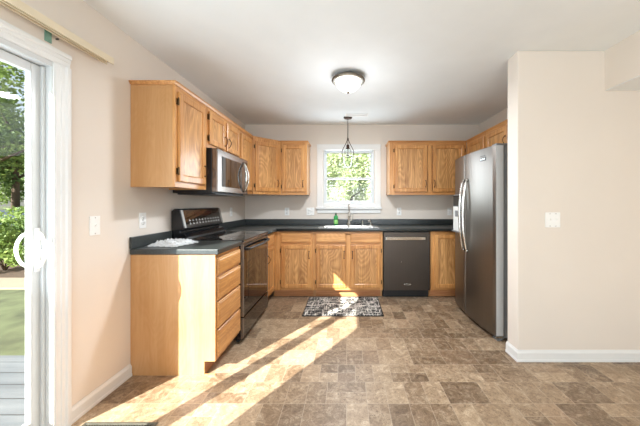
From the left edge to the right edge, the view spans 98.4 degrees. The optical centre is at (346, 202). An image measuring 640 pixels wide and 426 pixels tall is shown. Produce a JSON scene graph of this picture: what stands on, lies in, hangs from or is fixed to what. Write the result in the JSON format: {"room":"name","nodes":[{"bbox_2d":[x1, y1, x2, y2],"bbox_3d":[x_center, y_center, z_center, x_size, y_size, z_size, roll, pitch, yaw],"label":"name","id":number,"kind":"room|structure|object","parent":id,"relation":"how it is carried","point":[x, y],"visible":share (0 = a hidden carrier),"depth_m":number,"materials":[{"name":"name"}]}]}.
{"room":"kitchen","nodes":[
{"label":"kitchen","id":0,"kind":"room"},
{"bbox_2d":[0,0,244,405],"bbox_3d":[-1.623,0.022,0.868,0.140,2.430,6.916,0,0,0],"label":"wall","id":1,"kind":"structure","parent":0,"point":[101,92],"depth_m":1.75,"materials":[{"name":"beige paint"}]},
{"bbox_2d":[0,19,71,425],"bbox_3d":[-1.622,0.211,0.672,0.182,2.053,1.717,0,0,0],"label":"door","id":2,"kind":"structure","parent":1,"relation":"in","point":[48,73],"depth_m":1.45,"materials":[{"name":"white paint"}]},
{"bbox_2d":[0,0,113,64],"bbox_3d":[-1.514,-0.876,0.696,0.078,0.082,2.092,0,0,0],"label":"blind rail","id":3,"kind":"object","parent":1,"relation":"attached to","point":[50,27],"visible":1,"depth_m":1.41,"materials":[{"name":"beige metal"}]},
{"bbox_2d":[89,216,99,235],"bbox_3d":[-1.542,0.139,1.690,0.020,0.117,0.070,0,0,0],"label":"light switch","id":4,"kind":"object","parent":1,"relation":"attached to","point":[94,221],"visible":1,"depth_m":1.69,"materials":[{"name":"white plastic"}]},
{"bbox_2d":[72,364,131,423],"bbox_3d":[-1.544,1.193,1.750,0.016,0.088,0.435,0,0,0],"label":"baseboard","id":5,"kind":"structure","parent":1,"relation":"attached to","point":[87,403],"depth_m":1.72,"materials":[{"name":"white paint"}]},
{"bbox_2d":[139,213,145,228],"bbox_3d":[-1.548,0.132,2.085,0.008,0.117,0.070,0,0,0],"label":"wall outlet","id":6,"kind":"object","parent":1,"relation":"attached to","point":[142,216],"visible":1,"depth_m":2.08,"materials":[{"name":"white plastic"}]},
{"bbox_2d":[129,231,171,248],"bbox_3d":[-1.542,0.286,2.184,0.021,0.084,0.450,0,0,0],"label":"backsplash","id":7,"kind":"structure","parent":1,"relation":"attached to","point":[143,240],"depth_m":2.11,"materials":[{"name":"laminate"}]},
{"bbox_2d":[128,80,207,189],"bbox_3d":[-1.368,-0.494,2.182,0.367,0.758,0.458,0,0,0],"label":"upper cabinet","id":8,"kind":"object","parent":1,"relation":"attached to","point":[168,120],"visible":1,"depth_m":1.97,"materials":[{"name":"brown wood"}]},
{"bbox_2d":[206,104,240,156],"bbox_3d":[-1.368,-0.681,2.784,0.367,0.383,0.742,0,0,0],"label":"upper cabinet","id":9,"kind":"object","parent":1,"relation":"attached to","point":[222,133],"visible":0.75,"depth_m":2.68,"materials":[{"name":"brown wood"}]},
{"bbox_2d":[173,148,248,195],"bbox_3d":[-1.310,-0.281,2.784,0.449,0.413,0.734,0,0,0],"label":"microwave","id":10,"kind":"object","parent":9,"relation":"attached to","point":[228,174],"visible":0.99,"depth_m":2.55,"materials":[{"name":"silver metal"}]},
{"bbox_2d":[239,127,252,193],"bbox_3d":[-1.368,-0.494,3.365,0.367,0.758,0.417,0,0,0],"label":"upper cabinet","id":11,"kind":"object","parent":1,"relation":"attached to","point":[246,142],"visible":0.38,"depth_m":3.42,"materials":[{"name":"brown wood"}]},
{"bbox_2d":[247,136,280,194],"bbox_3d":[-1.242,-0.494,3.875,0.621,0.758,0.621,0,0,0],"label":"upper cabinet","id":12,"kind":"object","parent":1,"relation":"attached to","point":[266,152],"visible":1,"depth_m":3.69,"materials":[{"name":"brown wood"}]},
{"bbox_2d":[71,290,639,425],"bbox_3d":[1.089,1.297,0.868,5.523,0.120,6.836,0,0,0],"label":"floor","id":13,"kind":"structure","parent":0,"point":[425,361],"depth_m":1.90,"materials":[{"name":"tile"}]},
{"bbox_2d":[81,422,157,425],"bbox_3d":[-1.265,1.233,1.475,0.410,0.007,0.140,0,0,0],"label":"floor vent","id":14,"kind":"object","parent":13,"relation":"in","point":[85,423],"visible":1,"depth_m":1.53,"materials":[{"name":"metal"}]},
{"bbox_2d":[85,424,152,425],"bbox_3d":[-1.265,1.234,1.475,0.380,0.005,0.112,0,0,0],"label":"grille","id":15,"kind":"object","parent":14,"relation":"attached to","point":[85,424],"depth_m":1.53,"materials":[{"name":"metal"}]},
{"bbox_2d":[130,246,239,375],"bbox_3d":[-1.239,0.804,2.190,0.626,0.866,0.438,0,0,0],"label":"base cabinet","id":16,"kind":"object","parent":13,"relation":"on","point":[185,310],"visible":0.81,"depth_m":1.97,"materials":[{"name":"brown wood"}]},
{"bbox_2d":[129,231,241,254],"bbox_3d":[-1.234,0.306,2.184,0.635,0.125,0.450,0,0,0],"label":"countertop","id":17,"kind":"structure","parent":16,"relation":"on","point":[137,244],"depth_m":2.02,"materials":[{"name":"laminate"}]},
{"bbox_2d":[145,238,197,246],"bbox_3d":[-1.375,0.306,2.185,0.274,0.043,0.298,0,0,8],"label":"dish towel","id":18,"kind":"object","parent":17,"relation":"on","point":[171,242],"visible":1,"depth_m":2.11,"materials":[{"name":"white fabric"}]},
{"bbox_2d":[171,207,269,341],"bbox_3d":[-1.198,0.644,2.789,0.695,1.186,0.750,0,0,0],"label":"range","id":19,"kind":"object","parent":13,"relation":"on","point":[196,224],"visible":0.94,"depth_m":2.65,"materials":[{"name":"black metal"}]},
{"bbox_2d":[192,231,267,241],"bbox_3d":[-1.175,0.333,2.789,0.540,0.017,0.750,0,0,0],"label":"cooktop","id":20,"kind":"object","parent":19,"relation":"in","point":[244,236],"depth_m":2.68,"materials":[{"name":"black glass"}]},
{"bbox_2d":[268,233,274,296],"bbox_3d":[-1.224,0.804,3.373,0.656,0.866,0.403,0,0,0],"label":"base cabinet","id":21,"kind":"object","parent":13,"relation":"on","point":[271,248],"visible":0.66,"depth_m":3.40,"materials":[{"name":"brown wood"}]},
{"bbox_2d":[274,232,314,295],"bbox_3d":[-0.704,0.804,3.857,0.542,0.866,0.656,0,0,0],"label":"base cabinet","id":22,"kind":"object","parent":13,"relation":"on","point":[294,251],"visible":0.9,"depth_m":3.57,"materials":[{"name":"brown wood"}]},
{"bbox_2d":[302,297,383,315],"bbox_3d":[-0.045,1.232,3.300,0.896,0.008,0.610,0,0,0],"label":"rug","id":23,"kind":"object","parent":13,"relation":"on","point":[315,306],"visible":1,"depth_m":3.26,"materials":[{"name":"grey fabric"}]},
{"bbox_2d":[314,232,382,295],"bbox_3d":[0.016,0.804,3.857,0.894,0.866,0.656,0,0,0],"label":"base cabinet","id":24,"kind":"object","parent":13,"relation":"on","point":[345,263],"visible":0.97,"depth_m":3.57,"materials":[{"name":"brown wood"}]},
{"bbox_2d":[219,219,453,234],"bbox_3d":[0.225,0.306,3.676,3.553,0.125,1.017,0,0,0],"label":"countertop","id":25,"kind":"structure","parent":24,"relation":"on","point":[270,225],"depth_m":4.02,"materials":[{"name":"laminate"}]},
{"bbox_2d":[334,213,337,224],"bbox_3d":[-0.165,0.236,4.100,0.064,0.183,0.040,0,0,0],"label":"dish soap bottle","id":26,"kind":"object","parent":25,"relation":"on","point":[335,216],"visible":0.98,"depth_m":4.08,"materials":[{"name":"green plastic"}]},
{"bbox_2d":[318,225,378,227],"bbox_3d":[0.022,0.411,3.810,0.810,0.176,0.440,0,0,0],"label":"sink","id":27,"kind":"object","parent":25,"relation":"in","point":[320,226],"visible":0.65,"depth_m":3.94,"materials":[{"name":"metal"}]},
{"bbox_2d":[348,202,352,224],"bbox_3d":[0.048,0.154,3.901,0.090,0.336,0.222,0,0,0],"label":"kitchen faucet","id":28,"kind":"object","parent":25,"relation":"on","point":[349,219],"visible":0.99,"depth_m":3.87,"materials":[{"name":"silver metal"}]},
{"bbox_2d":[383,232,429,296],"bbox_3d":[0.773,0.806,3.839,0.600,0.862,0.618,0,0,0],"label":"dishwasher","id":29,"kind":"object","parent":13,"relation":"on","point":[406,255],"visible":1,"depth_m":3.55,"materials":[{"name":"grey metal"}]},
{"bbox_2d":[428,232,454,295],"bbox_3d":[1.383,0.804,3.872,0.600,0.866,0.626,0,0,0],"label":"base cabinet","id":30,"kind":"object","parent":13,"relation":"on","point":[442,244],"visible":0.34,"depth_m":3.57,"materials":[{"name":"brown wood"}]},
{"bbox_2d":[452,143,507,340],"bbox_3d":[1.600,0.349,2.906,0.770,1.775,0.908,0,0,0],"label":"refrigerator","id":31,"kind":"object","parent":13,"relation":"on","point":[480,199],"visible":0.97,"depth_m":2.63,"materials":[{"name":"silver metal"}]},
{"bbox_2d":[83,0,639,124],"bbox_3d":[1.099,-1.268,0.868,5.603,0.150,6.936,0,0,0],"label":"ceiling","id":32,"kind":"structure","parent":0,"point":[264,62],"depth_m":2.07,"materials":[{"name":"paint"}]},
{"bbox_2d":[342,117,353,167],"bbox_3d":[0.012,-0.843,3.830,0.153,0.700,0.153,0,0,34],"label":"pendant light","id":33,"kind":"object","parent":32,"relation":"hanging from","point":[345,118],"visible":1,"depth_m":3.81,"materials":[{"name":"brown metal"}]},
{"bbox_2d":[332,72,364,93],"bbox_3d":[0.012,-1.109,2.585,0.314,0.168,0.314,0,0,0],"label":"ceiling light","id":34,"kind":"object","parent":32,"relation":"attached to","point":[347,82],"visible":1,"depth_m":2.50,"materials":[{"name":"white glass"}]},
{"bbox_2d":[345,114,367,116],"bbox_3d":[0.128,-1.189,3.725,0.310,0.008,0.110,0,0,0],"label":"ceiling vent","id":35,"kind":"object","parent":32,"relation":"in","point":[346,115],"visible":1,"depth_m":3.73,"materials":[{"name":"white plastic"}]},
{"bbox_2d":[245,125,478,218],"bbox_3d":[0.275,0.022,4.256,3.656,2.430,0.140,0,0,0],"label":"wall","id":36,"kind":"structure","parent":0,"point":[256,206],"depth_m":4.19,"materials":[{"name":"beige paint"}]},
{"bbox_2d":[280,141,310,194],"bbox_3d":[-0.743,-0.494,4.001,0.396,0.758,0.367,0,0,0],"label":"upper cabinet","id":37,"kind":"object","parent":36,"relation":"attached to","point":[295,155],"visible":1,"depth_m":3.86,"materials":[{"name":"brown wood"}]},
{"bbox_2d":[306,208,313,214],"bbox_3d":[-0.558,0.129,4.175,0.116,0.117,0.020,0,0,0],"label":"wall outlet","id":38,"kind":"object","parent":36,"relation":"attached to","point":[309,211],"visible":1,"depth_m":4.18,"materials":[{"name":"white plastic"}]},
{"bbox_2d":[219,219,452,228],"bbox_3d":[0.225,0.286,3.676,3.553,0.084,1.017,0,0,0],"label":"backsplash","id":39,"kind":"structure","parent":36,"relation":"attached to","point":[231,224],"depth_m":4.16,"materials":[{"name":"laminate"}]},
{"bbox_2d":[316,144,381,212],"bbox_3d":[0.028,-0.368,4.223,0.992,1.045,0.165,0,0,0],"label":"window","id":40,"kind":"structure","parent":36,"relation":"in","point":[323,206],"depth_m":4.17,"materials":[{"name":"white paint"}]},
{"bbox_2d":[385,141,465,194],"bbox_3d":[1.130,-0.494,4.001,1.100,0.758,0.367,0,0,0],"label":"upper cabinet","id":41,"kind":"object","parent":36,"relation":"attached to","point":[412,167],"visible":0.85,"depth_m":3.86,"materials":[{"name":"brown wood"}]},
{"bbox_2d":[447,208,451,214],"bbox_3d":[1.560,0.129,4.181,0.070,0.117,0.008,0,0,0],"label":"wall outlet","id":42,"kind":"object","parent":36,"relation":"attached to","point":[449,210],"visible":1,"depth_m":4.18,"materials":[{"name":"white plastic"}]},
{"bbox_2d":[479,107,507,133],"bbox_3d":[2.053,0.022,3.240,0.100,2.430,1.891,0,0,0],"label":"wall","id":43,"kind":"structure","parent":0,"point":[501,116],"depth_m":3.73,"materials":[{"name":"beige paint"}]},
{"bbox_2d":[466,131,485,153],"bbox_3d":[1.833,-0.718,3.598,0.337,0.310,0.535,0,0,0],"label":"upper cabinet","id":44,"kind":"object","parent":43,"relation":"attached to","point":[478,142],"visible":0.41,"depth_m":3.54,"materials":[{"name":"brown wood"}]},
{"bbox_2d":[485,119,507,146],"bbox_3d":[1.818,-0.718,2.853,0.367,0.310,0.950,0,0,0],"label":"upper cabinet","id":45,"kind":"object","parent":43,"relation":"attached to","point":[498,133],"visible":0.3,"depth_m":3.05,"materials":[{"name":"brown wood"}]},
{"bbox_2d":[508,51,639,349],"bbox_3d":[2.543,0.022,2.224,2.413,2.430,0.141,0,0,0],"label":"wall partition","id":46,"kind":"structure","parent":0,"point":[574,143],"depth_m":2.15,"materials":[{"name":"beige paint"}]},
{"bbox_2d":[545,212,559,226],"bbox_3d":[1.608,0.132,2.142,0.116,0.117,0.020,0,0,0],"label":"light switch","id":47,"kind":"object","parent":46,"relation":"attached to","point":[552,219],"visible":1,"depth_m":2.15,"materials":[{"name":"white plastic"}]},
{"bbox_2d":[505,341,639,361],"bbox_3d":[2.530,1.193,2.215,2.420,0.088,0.156,0,0,0],"label":"baseboard","id":48,"kind":"structure","parent":46,"relation":"attached to","point":[517,355],"depth_m":2.14,"materials":[{"name":"white paint"}]},
{"bbox_2d":[605,75,639,90],"bbox_3d":[2.886,-0.881,1.177,1.728,0.004,1.950,0,0,0],"label":"ceiling","id":49,"kind":"structure","parent":0,"point":[633,84],"depth_m":2.08,"materials":[{"name":"paint"}]},
{"bbox_2d":[605,30,639,89],"bbox_3d":[2.885,-1.038,1.177,1.730,0.310,1.953,0,0,0],"label":"wall","id":50,"kind":"structure","parent":0,"point":[622,60],"depth_m":2.01,"materials":[{"name":"beige paint"}]},
{"label":"outside","id":51,"kind":"structure","parent":0,"visible":0},
{"bbox_2d":[0,206,24,354],"bbox_3d":[-70.000,1.737,55.000,260.000,0.200,170.000,0,0,0],"label":"ground","id":52,"kind":"structure","parent":51,"point":[12,302],"depth_m":3.80,"materials":[{"name":"green plant"}]},
{"bbox_2d":[0,121,24,204],"bbox_3d":[-123.391,-11.422,98.865,34.997,45.610,41.867,0,0,0],"label":"tree","id":53,"kind":"object","parent":52,"relation":"on","point":[2,197],"visible":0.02,"depth_m":99.00,"materials":[{"name":"green plant"}]},
{"bbox_2d":[0,61,24,178],"bbox_3d":[-21.753,-4.574,14.985,14.332,12.436,9.508,0,0,-24],"label":"tree","id":54,"kind":"object","parent":52,"relation":"on","point":[4,72],"visible":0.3,"depth_m":15.84,"materials":[{"name":"green plant"}]},
{"bbox_2d":[0,96,24,208],"bbox_3d":[-87.420,-13.886,73.522,27.751,31.057,30.764,0,0,0],"label":"tree","id":55,"kind":"object","parent":52,"relation":"on","point":[16,185],"visible":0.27,"depth_m":72.26,"materials":[{"name":"green plant"}]},
{"bbox_2d":[0,260,24,277],"bbox_3d":[-8.300,1.621,7.550,7.400,0.029,3.300,0,0,0],"label":"mulch bed","id":56,"kind":"object","parent":52,"relation":"on","point":[17,271],"depth_m":6.36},
{"bbox_2d":[0,205,24,269],"bbox_3d":[-8.318,0.852,6.545,2.173,1.585,1.928,0,0,-35],"label":"shrub","id":57,"kind":"object","parent":56,"relation":"on","point":[7,240],"visible":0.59,"depth_m":6.46,"materials":[{"name":"green plant"}]},
{"bbox_2d":[0,206,24,234],"bbox_3d":[-16.694,0.946,14.214,1.802,1.660,1.672,0,0,0],"label":"shrub","id":58,"kind":"object","parent":52,"relation":"on","point":[17,208],"visible":0.18,"depth_m":13.94,"materials":[{"name":"green plant"}]},
{"bbox_2d":[327,154,345,200],"bbox_3d":[-1.616,-2.479,13.603,3.715,8.241,3.391,0,0,0],"label":"tree","id":59,"kind":"object","parent":52,"relation":"on","point":[330,174],"visible":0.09,"depth_m":13.08,"materials":[{"name":"green plant"}]},
{"bbox_2d":[327,154,358,182],"bbox_3d":[-1.543,-4.628,18.888,8.836,12.540,7.000,0,0,-32],"label":"tree","id":60,"kind":"object","parent":52,"relation":"on","point":[348,160],"visible":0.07,"depth_m":18.06,"materials":[{"name":"green plant"}]},
{"bbox_2d":[327,155,370,200],"bbox_3d":[1.199,-4.399,43.448,10.235,12.087,10.695,0,0,0],"label":"tree","id":61,"kind":"object","parent":52,"relation":"on","point":[362,171],"visible":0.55,"depth_m":41.96,"materials":[{"name":"green plant"}]},
{"bbox_2d":[354,154,370,200],"bbox_3d":[1.970,-0.545,11.700,2.565,4.647,3.593,0,0,43],"label":"tree","id":62,"kind":"object","parent":52,"relation":"on","point":[360,156],"visible":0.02,"depth_m":11.36,"materials":[{"name":"green plant"}]},
{"bbox_3d":[-3.550,1.518,0.200,1.400,0.239,4.500,0,0,0],"label":"footing","id":63,"kind":"object","parent":52,"relation":"on","visible":0},
{"bbox_2d":[0,355,24,425],"bbox_3d":[-2.998,1.347,0.070,2.605,0.100,4.540,0,0,0],"label":"deck","id":64,"kind":"object","parent":63,"relation":"on","point":[12,367],"depth_m":1.90,"materials":[{"name":"grey wood"}]},
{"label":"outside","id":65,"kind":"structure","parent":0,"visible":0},
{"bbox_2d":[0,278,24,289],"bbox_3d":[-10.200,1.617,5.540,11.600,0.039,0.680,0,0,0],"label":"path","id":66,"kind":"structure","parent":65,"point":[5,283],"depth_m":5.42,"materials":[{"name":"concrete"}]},
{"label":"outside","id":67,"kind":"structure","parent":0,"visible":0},
{"bbox_2d":[0,210,24,225],"bbox_3d":[-78.000,1.627,40.450,144.000,0.019,43.100,0,0,0],"label":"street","id":68,"kind":"structure","parent":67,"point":[5,214],"depth_m":38.67,"materials":[{"name":"grey asphalt"}]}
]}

